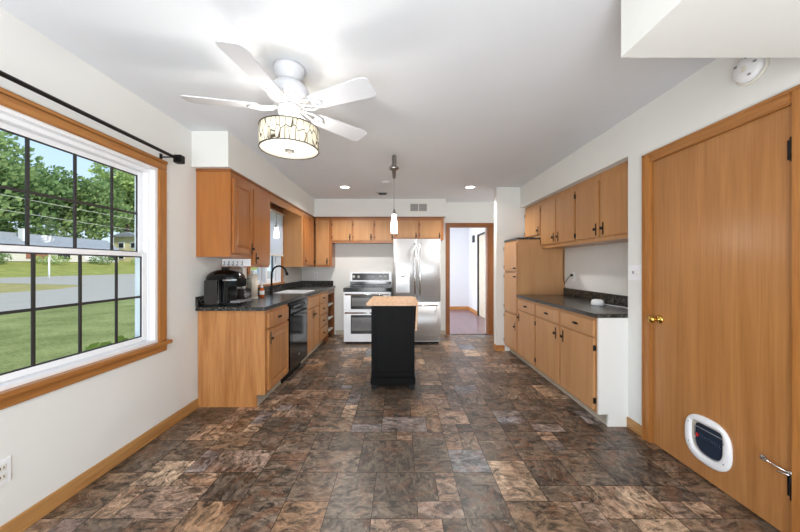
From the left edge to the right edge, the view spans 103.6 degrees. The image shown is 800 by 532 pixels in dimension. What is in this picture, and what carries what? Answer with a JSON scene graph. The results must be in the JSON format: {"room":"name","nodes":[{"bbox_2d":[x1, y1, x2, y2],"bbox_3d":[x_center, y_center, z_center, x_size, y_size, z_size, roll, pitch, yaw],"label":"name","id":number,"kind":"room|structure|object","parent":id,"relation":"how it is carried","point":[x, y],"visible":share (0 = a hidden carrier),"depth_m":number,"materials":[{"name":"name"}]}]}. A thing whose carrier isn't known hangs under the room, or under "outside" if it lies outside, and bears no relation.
{"room":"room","nodes":[
{"label":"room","id":0,"kind":"room"},
{"bbox_2d":[0,7,301,526],"bbox_3d":[-1.890,0.045,1.785,0.150,2.440,8.270,0,0,0],"label":"wall","id":1,"kind":"structure","parent":0,"point":[52,438],"depth_m":1.92,"materials":[{"name":"paint"}]},
{"bbox_2d":[0,456,10,485],"bbox_3d":[-1.810,0.940,1.430,0.009,0.116,0.072,0,0,0],"label":"wall outlet","id":2,"kind":"object","parent":1,"relation":"attached to","point":[5,464],"visible":1,"depth_m":1.44,"materials":[{"name":"white plastic"}]},
{"bbox_2d":[0,464,5,471],"bbox_3d":[-1.808,0.920,1.430,0.003,0.028,0.032,0,0,0],"label":"socket","id":3,"kind":"object","parent":2,"relation":"attached to","point":[2,466],"depth_m":1.43,"materials":[{"name":"white plastic"}]},
{"bbox_2d":[0,472,5,480],"bbox_3d":[-1.808,0.960,1.430,0.003,0.028,0.032,0,0,0],"label":"socket","id":4,"kind":"object","parent":2,"relation":"attached to","point":[2,474],"depth_m":1.43,"materials":[{"name":"white plastic"}]},
{"bbox_2d":[0,87,172,409],"bbox_3d":[-1.867,-0.077,1.380,0.195,1.455,2.160,0,0,0],"label":"window","id":5,"kind":"structure","parent":1,"relation":"in","point":[17,386],"depth_m":1.91,"materials":[{"name":"white plastic"}]},
{"bbox_2d":[0,70,184,163],"bbox_3d":[-1.757,-0.825,1.173,0.114,0.080,2.645,0,0,0],"label":"curtain rod","id":6,"kind":"object","parent":1,"relation":"attached to","point":[178,159],"visible":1,"depth_m":1.74,"materials":[{"name":"black metal"}]},
{"bbox_2d":[0,398,199,531],"bbox_3d":[-1.804,1.224,0.318,0.022,0.083,5.035,0,0,0],"label":"baseboard","id":7,"kind":"structure","parent":1,"relation":"attached to","point":[30,516],"depth_m":1.82,"materials":[{"name":"brown wood"}]},
{"bbox_2d":[196,169,254,265],"bbox_3d":[-1.637,-0.430,2.994,0.349,0.867,0.408,0,0,0],"label":"upper cabinet","id":8,"kind":"object","parent":1,"relation":"attached to","point":[224,197],"depth_m":2.80,"materials":[{"name":"orange wood"}]},
{"bbox_2d":[222,182,269,266],"bbox_3d":[-1.637,-0.424,3.415,0.349,0.879,0.430,0,0,0],"label":"upper cabinet","id":9,"kind":"object","parent":1,"relation":"attached to","point":[261,199],"visible":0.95,"depth_m":3.36,"materials":[{"name":"orange wood"}]},
{"bbox_2d":[246,202,285,287],"bbox_3d":[-1.748,-0.297,4.261,0.435,1.134,1.258,0,0,0],"label":"window","id":10,"kind":"structure","parent":1,"relation":"in","point":[278,273],"depth_m":4.68,"materials":[{"name":"white plastic"}]},
{"bbox_2d":[270,208,285,256],"bbox_3d":[-1.774,-0.470,4.330,0.047,0.650,1.020,0,0,0],"label":"roller shade","id":11,"kind":"object","parent":10,"relation":"attached to","point":[276,244],"visible":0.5,"depth_m":4.55,"materials":[{"name":"fabric"}]},
{"bbox_2d":[283,210,314,266],"bbox_3d":[-1.637,-0.424,5.324,0.349,0.879,0.988,0,0,0],"label":"upper cabinet","id":12,"kind":"object","parent":1,"relation":"attached to","point":[298,232],"visible":0.96,"depth_m":4.83,"materials":[{"name":"brown wood"}]},
{"bbox_2d":[269,191,301,216],"bbox_3d":[-1.511,-0.809,4.230,0.032,0.109,1.196,0,0,0],"label":"valance board","id":13,"kind":"object","parent":12,"relation":"attached to","point":[274,198],"visible":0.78,"depth_m":4.11,"materials":[{"name":"brown wood"}]},
{"bbox_2d":[192,131,445,217],"bbox_3d":[-0.505,-1.020,4.282,2.620,0.310,3.075,0,0,0],"label":"soffit","id":14,"kind":"structure","parent":1,"relation":"attached to","point":[210,149],"depth_m":3.88,"materials":[{"name":"paint"}]},
{"bbox_2d":[410,203,426,211],"bbox_3d":[0.325,-1.023,5.503,0.310,0.152,0.012,0,0,0],"label":"air vent","id":15,"kind":"object","parent":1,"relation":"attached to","point":[414,207],"visible":1,"depth_m":5.50,"materials":[{"name":"white plastic"}]},
{"bbox_2d":[274,205,278,237],"bbox_3d":[-1.620,-0.613,4.130,0.066,0.496,0.066,0,0,0],"label":"pendant light","id":16,"kind":"object","parent":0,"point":[276,231],"visible":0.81,"depth_m":4.11,"materials":[{"name":"white glass"}]},
{"bbox_2d":[0,0,716,201],"bbox_3d":[0.568,-1.225,1.785,5.065,0.100,8.270,0,0,0],"label":"ceiling","id":17,"kind":"structure","parent":0,"point":[487,95],"depth_m":1.89,"materials":[{"name":"paint"}]},
{"bbox_2d":[180,40,375,159],"bbox_3d":[-0.671,-0.917,1.847,1.091,0.513,1.078,0,0,0],"label":"ceiling fan","id":18,"kind":"object","parent":17,"relation":"hanging from","point":[285,135],"visible":1,"depth_m":1.77,"materials":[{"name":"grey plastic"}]},
{"bbox_2d":[260,139,317,158],"bbox_3d":[-0.656,-0.692,1.872,0.326,0.011,0.326,0,0,0],"label":"diffuser","id":19,"kind":"object","parent":18,"relation":"attached to","point":[280,148],"depth_m":1.84,"materials":[{"name":"beige glass"}]},
{"bbox_2d":[339,186,350,188],"bbox_3d":[-0.818,-1.171,4.680,0.170,0.007,0.170,0,0,0],"label":"recessed light","id":20,"kind":"object","parent":17,"relation":"in","point":[342,187],"visible":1,"depth_m":4.69,"materials":[{"name":"white plastic"}]},
{"bbox_2d":[376,192,387,194],"bbox_3d":[-0.283,-1.167,5.070,0.200,0.015,0.200,0,0,0],"label":"ceiling vent","id":21,"kind":"object","parent":17,"relation":"in","point":[378,193],"visible":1,"depth_m":5.05,"materials":[{"name":"silver metal"}]},
{"bbox_2d":[389,155,398,233],"bbox_3d":[-0.063,-0.760,3.350,0.110,0.827,0.110,0,0,0],"label":"pendant light","id":22,"kind":"object","parent":17,"relation":"hanging from","point":[393,168],"visible":1,"depth_m":3.33,"materials":[{"name":"white glass"}]},
{"bbox_2d":[464,186,475,188],"bbox_3d":[1.040,-1.171,4.680,0.170,0.007,0.170,0,0,0],"label":"recessed light","id":23,"kind":"object","parent":17,"relation":"in","point":[466,187],"visible":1,"depth_m":4.69,"materials":[{"name":"white plastic"}]},
{"bbox_2d":[302,202,493,333],"bbox_3d":[0.642,0.045,5.870,4.915,2.440,0.100,0,0,0],"label":"wall","id":24,"kind":"structure","parent":0,"point":[349,258],"depth_m":5.82,"materials":[{"name":"paint"}]},
{"bbox_2d":[315,217,334,266],"bbox_3d":[-1.341,-0.424,5.651,0.289,0.879,0.329,0,0,0],"label":"upper cabinet","id":25,"kind":"object","parent":24,"relation":"attached to","point":[324,247],"visible":1,"depth_m":5.51,"materials":[{"name":"orange wood"}]},
{"bbox_2d":[332,217,374,243],"bbox_3d":[-0.827,-0.637,5.651,0.739,0.454,0.329,0,0,0],"label":"upper cabinet","id":26,"kind":"object","parent":24,"relation":"attached to","point":[345,230],"visible":1,"depth_m":5.51,"materials":[{"name":"orange wood"}]},
{"bbox_2d":[374,217,394,243],"bbox_3d":[-0.271,-0.637,5.651,0.368,0.454,0.329,0,0,0],"label":"upper cabinet","id":27,"kind":"object","parent":24,"relation":"attached to","point":[382,233],"visible":0.81,"depth_m":5.51,"materials":[{"name":"orange wood"}]},
{"bbox_2d":[335,330,444,334],"bbox_3d":[-0.176,1.225,5.814,2.028,0.080,0.012,0,0,0],"label":"baseboard","id":28,"kind":"structure","parent":24,"relation":"attached to","point":[337,332],"depth_m":5.81,"materials":[{"name":"brown wood"}]},
{"bbox_2d":[395,217,443,240],"bbox_3d":[0.340,-0.659,5.651,0.850,0.409,0.329,0,0,0],"label":"upper cabinet","id":29,"kind":"object","parent":24,"relation":"attached to","point":[407,227],"visible":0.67,"depth_m":5.51,"materials":[{"name":"orange wood"}]},
{"bbox_2d":[449,334,487,334],"bbox_3d":[1.268,1.262,5.827,0.717,0.006,0.025,0,0,0],"label":"trim","id":30,"kind":"structure","parent":24,"relation":"attached to","point":[449,334],"depth_m":5.82,"materials":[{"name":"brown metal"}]},
{"bbox_2d":[446,223,493,334],"bbox_3d":[1.524,0.236,6.037,1.342,2.058,0.612,0,0,-40],"label":"door frame","id":31,"kind":"structure","parent":24,"relation":"in","point":[489,231],"depth_m":5.80,"materials":[{"name":"brown wood"}]},
{"bbox_2d":[23,310,780,531],"bbox_3d":[0.642,1.290,3.650,5.115,0.050,11.700,0,0,0],"label":"floor","id":32,"kind":"structure","parent":0,"point":[482,441],"depth_m":1.99,"materials":[{"name":"tile"}]},
{"bbox_2d":[198,304,288,406],"bbox_3d":[-1.488,0.832,3.104,0.644,0.866,0.568,0,0,0],"label":"base cabinet","id":33,"kind":"object","parent":32,"relation":"on","point":[243,356],"visible":0.88,"depth_m":2.82,"materials":[{"name":"brown wood"}]},
{"bbox_2d":[195,281,335,310],"bbox_3d":[-1.501,0.336,4.301,0.622,0.125,3.032,0,0,0],"label":"countertop","id":34,"kind":"structure","parent":33,"relation":"on","point":[269,301],"depth_m":3.55,"materials":[{"name":"grey laminate"}]},
{"bbox_2d":[203,267,246,305],"bbox_3d":[-1.629,0.186,2.954,0.329,0.352,0.266,0,0,0],"label":"coffee maker","id":35,"kind":"object","parent":34,"relation":"on","point":[220,286],"visible":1,"depth_m":2.87,"materials":[{"name":"black plastic"}]},
{"bbox_2d":[230,300,246,302],"bbox_3d":[-1.522,0.332,2.975,0.095,0.016,0.140,0,0,0],"label":"drip tray","id":36,"kind":"object","parent":35,"relation":"on","point":[231,301],"depth_m":2.95,"materials":[{"name":"grey plastic"}]},
{"bbox_2d":[237,266,251,301],"bbox_3d":[-1.620,0.182,3.210,0.168,0.360,0.148,0,0,0],"label":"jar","id":37,"kind":"object","parent":34,"relation":"on","point":[242,293],"visible":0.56,"depth_m":3.16,"materials":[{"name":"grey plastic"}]},
{"bbox_2d":[247,270,257,298],"bbox_3d":[-1.655,0.206,3.530,0.120,0.312,0.120,0,0,0],"label":"paper towel roll","id":38,"kind":"object","parent":34,"relation":"on","point":[252,279],"visible":0.87,"depth_m":3.49,"materials":[{"name":"white paper"}]},
{"bbox_2d":[259,282,263,296],"bbox_3d":[-1.604,0.276,3.660,0.055,0.173,0.055,0,0,45],"label":"soap bottle","id":39,"kind":"object","parent":34,"relation":"on","point":[261,290],"visible":0.99,"depth_m":3.64,"materials":[{"name":"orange plastic"}]},
{"bbox_2d":[269,265,288,293],"bbox_3d":[-1.602,0.175,4.207,0.255,0.374,0.134,0,0,0],"label":"faucet","id":40,"kind":"object","parent":34,"relation":"on","point":[283,267],"visible":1,"depth_m":4.16,"materials":[{"name":"black metal"}]},
{"bbox_2d":[275,290,313,293],"bbox_3d":[-1.465,0.449,4.395,0.410,0.192,0.500,0,0,0],"label":"sink","id":41,"kind":"object","parent":34,"relation":"in","point":[284,291],"visible":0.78,"depth_m":4.38,"materials":[{"name":"white ceramic"}]},
{"bbox_2d":[281,298,307,382],"bbox_3d":[-1.468,0.834,3.714,0.605,0.862,0.644,0,0,0],"label":"dishwasher","id":42,"kind":"object","parent":32,"relation":"on","point":[297,319],"visible":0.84,"depth_m":3.65,"materials":[{"name":"black metal"}]},
{"bbox_2d":[301,294,318,362],"bbox_3d":[-1.488,0.832,4.354,0.644,0.866,0.628,0,0,0],"label":"base cabinet","id":43,"kind":"object","parent":32,"relation":"on","point":[313,301],"visible":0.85,"depth_m":4.31,"materials":[{"name":"brown wood"}]},
{"bbox_2d":[313,290,327,350],"bbox_3d":[-1.491,0.832,4.979,0.639,0.866,0.618,0,0,0],"label":"base cabinet","id":44,"kind":"object","parent":32,"relation":"on","point":[323,296],"visible":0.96,"depth_m":4.90,"materials":[{"name":"brown wood"}]},
{"bbox_2d":[323,288,333,340],"bbox_3d":[-1.510,0.832,5.553,0.600,0.866,0.527,0,0,0],"label":"shelf unit","id":45,"kind":"object","parent":32,"relation":"on","point":[331,291],"visible":0.22,"depth_m":5.79,"materials":[{"name":"brown wood"}]},
{"bbox_2d":[343,272,391,342],"bbox_3d":[-0.533,0.688,5.426,0.774,1.155,0.747,0,0,0],"label":"range","id":46,"kind":"object","parent":32,"relation":"on","point":[363,286],"visible":0.62,"depth_m":5.11,"materials":[{"name":"silver metal"}]},
{"bbox_2d":[343,285,391,291],"bbox_3d":[-0.533,0.386,5.407,0.774,0.066,0.625,0,0,0],"label":"cooktop","id":47,"kind":"object","parent":46,"relation":"in","point":[352,288],"depth_m":5.10,"materials":[{"name":"black glass"}]},
{"bbox_2d":[366,296,417,388],"bbox_3d":[-0.078,0.821,3.562,0.531,0.889,0.715,0,0,0],"label":"kitchen island","id":48,"kind":"object","parent":32,"relation":"on","point":[393,318],"visible":1,"depth_m":3.25,"materials":[{"name":"black paint"}]},
{"bbox_2d":[394,239,440,342],"bbox_3d":[0.275,0.415,5.390,0.757,1.700,0.820,0,0,0],"label":"refrigerator","id":49,"kind":"object","parent":32,"relation":"on","point":[417,262],"visible":0.88,"depth_m":5.05,"materials":[{"name":"silver metal"}]},
{"bbox_2d":[517,297,542,375],"bbox_3d":[1.849,0.838,3.880,0.659,0.855,0.556,0,0,0],"label":"base cabinet","id":50,"kind":"object","parent":32,"relation":"on","point":[526,316],"visible":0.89,"depth_m":3.81,"materials":[{"name":"brown wood"}]},
{"bbox_2d":[504,237,564,360],"bbox_3d":[1.849,0.444,4.426,0.659,1.642,0.542,0,0,0],"label":"pantry cabinet","id":51,"kind":"object","parent":32,"relation":"on","point":[530,269],"visible":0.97,"depth_m":4.16,"materials":[{"name":"brown wood"}]},
{"bbox_2d":[535,303,568,395],"bbox_3d":[1.849,0.838,3.326,0.659,0.855,0.548,0,0,0],"label":"base cabinet","id":52,"kind":"object","parent":32,"relation":"on","point":[547,322],"visible":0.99,"depth_m":3.28,"materials":[{"name":"brown wood"}]},
{"bbox_2d":[560,309,627,426],"bbox_3d":[1.849,0.838,2.765,0.659,0.855,0.570,0,0,0],"label":"base cabinet","id":53,"kind":"object","parent":32,"relation":"on","point":[593,351],"visible":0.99,"depth_m":2.50,"materials":[{"name":"brown wood"}]},
{"bbox_2d":[516,288,627,317],"bbox_3d":[1.856,0.348,3.321,0.642,0.122,1.679,0,0,0],"label":"countertop","id":54,"kind":"structure","parent":53,"relation":"on","point":[573,300],"depth_m":3.17,"materials":[{"name":"grey laminate"}]},
{"bbox_2d":[591,299,627,308],"bbox_3d":[2.024,0.348,2.823,0.112,0.057,0.595,0,0,-31],"label":"router","id":55,"kind":"object","parent":54,"relation":"on","point":[597,302],"visible":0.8,"depth_m":2.99,"materials":[{"name":"white plastic"}]},
{"bbox_2d":[450,228,468,305],"bbox_3d":[0.800,0.085,9.230,2.600,2.360,0.140,0,0,0],"label":"wall","id":56,"kind":"structure","parent":0,"point":[459,237],"depth_m":9.16,"materials":[{"name":"paint"}]},
{"bbox_2d":[450,306,476,314],"bbox_3d":[1.100,1.220,8.635,1.800,0.090,1.050,0,0,0],"label":"baseboard","id":57,"kind":"structure","parent":56,"relation":"attached to","point":[451,307],"depth_m":9.14,"materials":[{"name":"brown wood"}]},
{"bbox_2d":[469,228,485,310],"bbox_3d":[2.475,0.085,7.540,0.950,2.360,3.240,0,0,0],"label":"wall","id":58,"kind":"structure","parent":0,"point":[472,231],"depth_m":8.57,"materials":[{"name":"paint"}]},
{"bbox_2d":[477,232,484,317],"bbox_3d":[2.050,0.230,7.655,0.140,2.070,0.910,0,0,0],"label":"door","id":59,"kind":"structure","parent":58,"relation":"in","point":[480,239],"depth_m":7.81,"materials":[{"name":"white metal"}]},
{"bbox_2d":[494,187,524,350],"bbox_3d":[2.270,0.045,4.760,1.660,2.440,0.120,0,0,0],"label":"wall","id":60,"kind":"structure","parent":0,"point":[509,218],"depth_m":4.70,"materials":[{"name":"paint"}]},
{"bbox_2d":[493,343,504,350],"bbox_3d":[1.492,1.222,4.754,0.135,0.085,0.132,0,0,0],"label":"baseboard","id":61,"kind":"structure","parent":60,"relation":"attached to","point":[495,347],"depth_m":4.69,"materials":[{"name":"brown wood"}]},
{"bbox_2d":[563,288,627,305],"bbox_3d":[2.167,0.332,3.321,0.020,0.090,1.678,0,0,0],"label":"backsplash","id":62,"kind":"structure","parent":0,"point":[611,298],"depth_m":3.43,"materials":[{"name":"grey laminate"}]},
{"bbox_2d":[565,242,627,295],"bbox_3d":[2.250,0.045,3.590,0.140,2.440,2.220,0,0,0],"label":"wall","id":63,"kind":"structure","parent":0,"point":[597,268],"depth_m":3.44,"materials":[{"name":"paint"}]},
{"bbox_2d":[525,201,541,236],"bbox_3d":[2.001,-0.622,4.428,0.353,0.483,0.539,0,0,0],"label":"upper cabinet","id":64,"kind":"object","parent":63,"relation":"attached to","point":[532,213],"visible":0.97,"depth_m":4.36,"materials":[{"name":"brown wood"}]},
{"bbox_2d":[563,252,572,283],"bbox_3d":[2.152,0.009,4.053,0.032,0.449,0.217,0,0,0],"label":"power cord","id":65,"kind":"object","parent":63,"relation":"attached to","point":[563,252],"visible":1,"depth_m":4.15,"materials":[{"name":"black plastic"}]},
{"bbox_2d":[540,184,603,248],"bbox_3d":[2.001,-0.546,3.745,0.353,0.633,0.821,0,0,0],"label":"upper cabinet","id":66,"kind":"object","parent":63,"relation":"attached to","point":[558,211],"visible":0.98,"depth_m":3.66,"materials":[{"name":"brown wood"}]},
{"bbox_2d":[571,272,574,280],"bbox_3d":[2.175,0.135,3.960,0.009,0.116,0.072,0,0,0],"label":"wall outlet","id":67,"kind":"object","parent":63,"relation":"attached to","point":[573,273],"visible":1,"depth_m":3.95,"materials":[{"name":"white plastic"}]},
{"bbox_2d":[575,161,627,243],"bbox_3d":[2.001,-0.546,2.908,0.353,0.633,0.850,0,0,0],"label":"upper cabinet","id":68,"kind":"object","parent":63,"relation":"attached to","point":[601,199],"visible":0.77,"depth_m":2.87,"materials":[{"name":"brown wood"}]},
{"bbox_2d":[628,58,799,425],"bbox_3d":[2.058,0.045,0.065,0.525,2.440,4.830,0,0,0],"label":"wall","id":69,"kind":"structure","parent":0,"point":[710,95],"depth_m":2.09,"materials":[{"name":"paint"}]},
{"bbox_2d":[520,117,627,207],"bbox_3d":[1.988,-1.020,3.590,0.385,0.310,2.220,0,0,0],"label":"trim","id":70,"kind":"structure","parent":69,"relation":"attached to","point":[608,150],"depth_m":3.11,"materials":[{"name":"paint"}]},
{"bbox_2d":[627,417,641,436],"bbox_3d":[1.789,1.225,0.140,0.012,0.080,4.680,0,0,0],"label":"baseboard","id":71,"kind":"structure","parent":69,"relation":"attached to","point":[634,426],"depth_m":2.40,"materials":[{"name":"brown wood"}]},
{"bbox_2d":[628,265,641,280],"bbox_3d":[1.788,0.050,2.390,0.014,0.116,0.164,0,0,0],"label":"light switch","id":72,"kind":"object","parent":69,"relation":"attached to","point":[634,271],"visible":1,"depth_m":2.39,"materials":[{"name":"white plastic"}]},
{"bbox_2d":[621,0,799,57],"bbox_3d":[1.357,-1.020,-0.446,0.877,0.310,3.508,0,0,0],"label":"soffit","id":73,"kind":"structure","parent":69,"relation":"attached to","point":[649,28],"depth_m":1.17,"materials":[{"name":"paint"}]},
{"bbox_2d":[642,84,799,531],"bbox_3d":[1.786,0.229,1.841,0.118,2.072,0.942,0,0,0],"label":"door","id":74,"kind":"structure","parent":69,"relation":"in","point":[721,200],"depth_m":1.72,"materials":[{"name":"brown wood"}]},
{"bbox_2d":[733,58,769,85],"bbox_3d":[1.770,-1.007,1.605,0.047,0.156,0.156,0,0,0],"label":"smoke detector","id":75,"kind":"object","parent":69,"relation":"attached to","point":[747,71],"visible":0.81,"depth_m":1.59,"materials":[{"name":"white plastic"}]},
{"label":"outside","id":76,"kind":"structure","parent":0,"visible":0},
{"bbox_2d":[0,283,82,292],"bbox_3d":[-36.005,1.915,2.000,19.990,0.300,64.000,0,0,0],"label":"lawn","id":77,"kind":"structure","parent":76,"point":[4,287],"depth_m":25.86,"materials":[{"name":"green plant"}]},
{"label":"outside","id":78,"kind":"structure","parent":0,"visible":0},
{"bbox_2d":[0,299,134,373],"bbox_3d":[-8.300,1.915,20.000,12.600,0.300,80.000,0,0,0],"label":"lawn","id":79,"kind":"structure","parent":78,"point":[56,328],"depth_m":8.49,"materials":[{"name":"green plant"}]},
{"bbox_2d":[83,335,134,350],"bbox_3d":[-2.727,1.209,2.928,0.549,1.113,0.579,0,0,0],"label":"plant","id":80,"kind":"object","parent":79,"relation":"on","point":[120,338],"visible":0.02,"depth_m":2.92,"materials":[{"name":"green plant"}]},
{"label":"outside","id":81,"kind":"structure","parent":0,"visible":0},
{"bbox_2d":[0,261,256,277],"bbox_3d":[-100.000,-0.485,65.000,80.000,4.500,190.000,0,0,0],"label":"lawn","id":82,"kind":"structure","parent":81,"point":[13,268],"depth_m":62.89,"materials":[{"name":"green plant"}]},
{"bbox_2d":[0,253,13,263],"bbox_3d":[-72.980,-1.529,56.986,4.094,2.526,4.002,0,0,0],"label":"shrub","id":83,"kind":"object","parent":82,"relation":"on","point":[2,256],"visible":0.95,"depth_m":57.45,"materials":[{"name":"green plant"}]},
{"bbox_2d":[0,222,17,232],"bbox_3d":[-92.019,-6.208,70.053,12.247,9.450,12.330,0,0,0],"label":"shrub","id":84,"kind":"object","parent":82,"relation":"on","point":[1,226],"visible":0.12,"depth_m":71.04,"materials":[{"name":"green plant"}]},
{"bbox_2d":[0,131,45,222],"bbox_3d":[-90.258,-15.792,58.438,31.513,28.157,34.060,0,0,0],"label":"tree","id":85,"kind":"object","parent":82,"relation":"on","point":[9,167],"visible":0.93,"depth_m":65.45,"materials":[{"name":"green plant"}]},
{"bbox_2d":[0,161,88,235],"bbox_3d":[-97.503,-14.426,76.430,31.350,25.422,30.739,0,0,0],"label":"tree","id":86,"kind":"object","parent":82,"relation":"on","point":[40,186],"visible":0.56,"depth_m":76.46,"materials":[{"name":"green plant"}]},
{"bbox_2d":[36,255,71,263],"bbox_3d":[-72.945,-1.343,66.002,5.896,2.074,6.069,0,0,0],"label":"shrub","id":87,"kind":"object","parent":82,"relation":"on","point":[40,256],"visible":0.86,"depth_m":65.64,"materials":[{"name":"green plant"}]},
{"bbox_2d":[31,225,82,237],"bbox_3d":[-92.155,-6.296,83.810,12.168,9.330,12.040,0,0,0],"label":"shrub","id":88,"kind":"object","parent":82,"relation":"on","point":[62,231],"visible":0.09,"depth_m":83.37,"materials":[{"name":"green plant"}]},
{"bbox_2d":[0,228,118,262],"bbox_3d":[-80.100,-4.335,67.500,9.800,6.800,37.000,0,0,0],"label":"house","id":89,"kind":"structure","parent":82,"relation":"on","point":[5,237],"depth_m":70.02,"materials":[{"name":"white"}]},
{"bbox_2d":[16,172,134,239],"bbox_3d":[-92.410,-13.960,89.469,24.988,24.489,26.442,0,0,0],"label":"tree","id":90,"kind":"object","parent":82,"relation":"on","point":[94,194],"visible":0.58,"depth_m":88.62,"materials":[{"name":"green plant"}]},
{"bbox_2d":[87,256,113,264],"bbox_3d":[-72.997,-1.438,77.068,5.012,2.378,4.939,0,0,0],"label":"shrub","id":91,"kind":"object","parent":82,"relation":"on","point":[101,259],"visible":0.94,"depth_m":76.42,"materials":[{"name":"green plant"}]},
{"bbox_2d":[87,162,134,232],"bbox_3d":[-91.712,-19.127,108.221,29.144,34.814,27.051,0,0,0],"label":"tree","id":92,"kind":"object","parent":82,"relation":"on","point":[124,180],"visible":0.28,"depth_m":101.82,"materials":[{"name":"green plant"}]},
{"bbox_2d":[109,232,134,261],"bbox_3d":[-80.300,-5.485,99.500,10.200,9.100,15.000,0,0,0],"label":"house","id":93,"kind":"structure","parent":82,"relation":"on","point":[125,241],"depth_m":93.01,"materials":[{"name":"beige"}]},
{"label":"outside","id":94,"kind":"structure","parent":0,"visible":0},
{"bbox_2d":[0,275,270,311],"bbox_3d":[-20.305,1.915,35.000,11.390,0.300,130.000,0,0,0],"label":"road","id":95,"kind":"structure","parent":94,"point":[10,301],"depth_m":18.23,"materials":[{"name":"grey asphalt"}]},
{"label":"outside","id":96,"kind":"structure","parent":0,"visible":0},
{"bbox_2d":[0,271,270,288],"bbox_3d":[-43.005,1.915,40.000,33.990,0.300,140.000,0,0,0],"label":"road","id":97,"kind":"structure","parent":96,"point":[123,279],"depth_m":38.35,"materials":[{"name":"grey asphalt"}]},
{"bbox_2d":[48,257,49,279],"bbox_3d":[-44.000,0.315,39.500,0.166,2.900,0.166,0,0,22],"label":"post","id":98,"kind":"object","parent":97,"relation":"on","point":[48,257],"visible":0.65,"depth_m":39.44,"materials":[{"name":"white plastic"}]},
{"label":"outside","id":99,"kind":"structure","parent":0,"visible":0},
{"bbox_2d":[0,209,130,229],"bbox_3d":[-70.000,-10.346,70.000,0.070,1.839,100.002,0,0,0],"label":"utility wire","id":100,"kind":"object","parent":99,"point":[0,209],"visible":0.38,"depth_m":64.34,"materials":[{"name":"white plastic"}]},
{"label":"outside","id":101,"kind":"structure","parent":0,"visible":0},
{"bbox_2d":[1,194,134,219],"bbox_3d":[-70.000,-13.007,70.000,0.070,1.517,100.002,0,0,0],"label":"utility wire","id":102,"kind":"object","parent":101,"point":[1,194],"visible":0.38,"depth_m":64.74,"materials":[{"name":"white plastic"}]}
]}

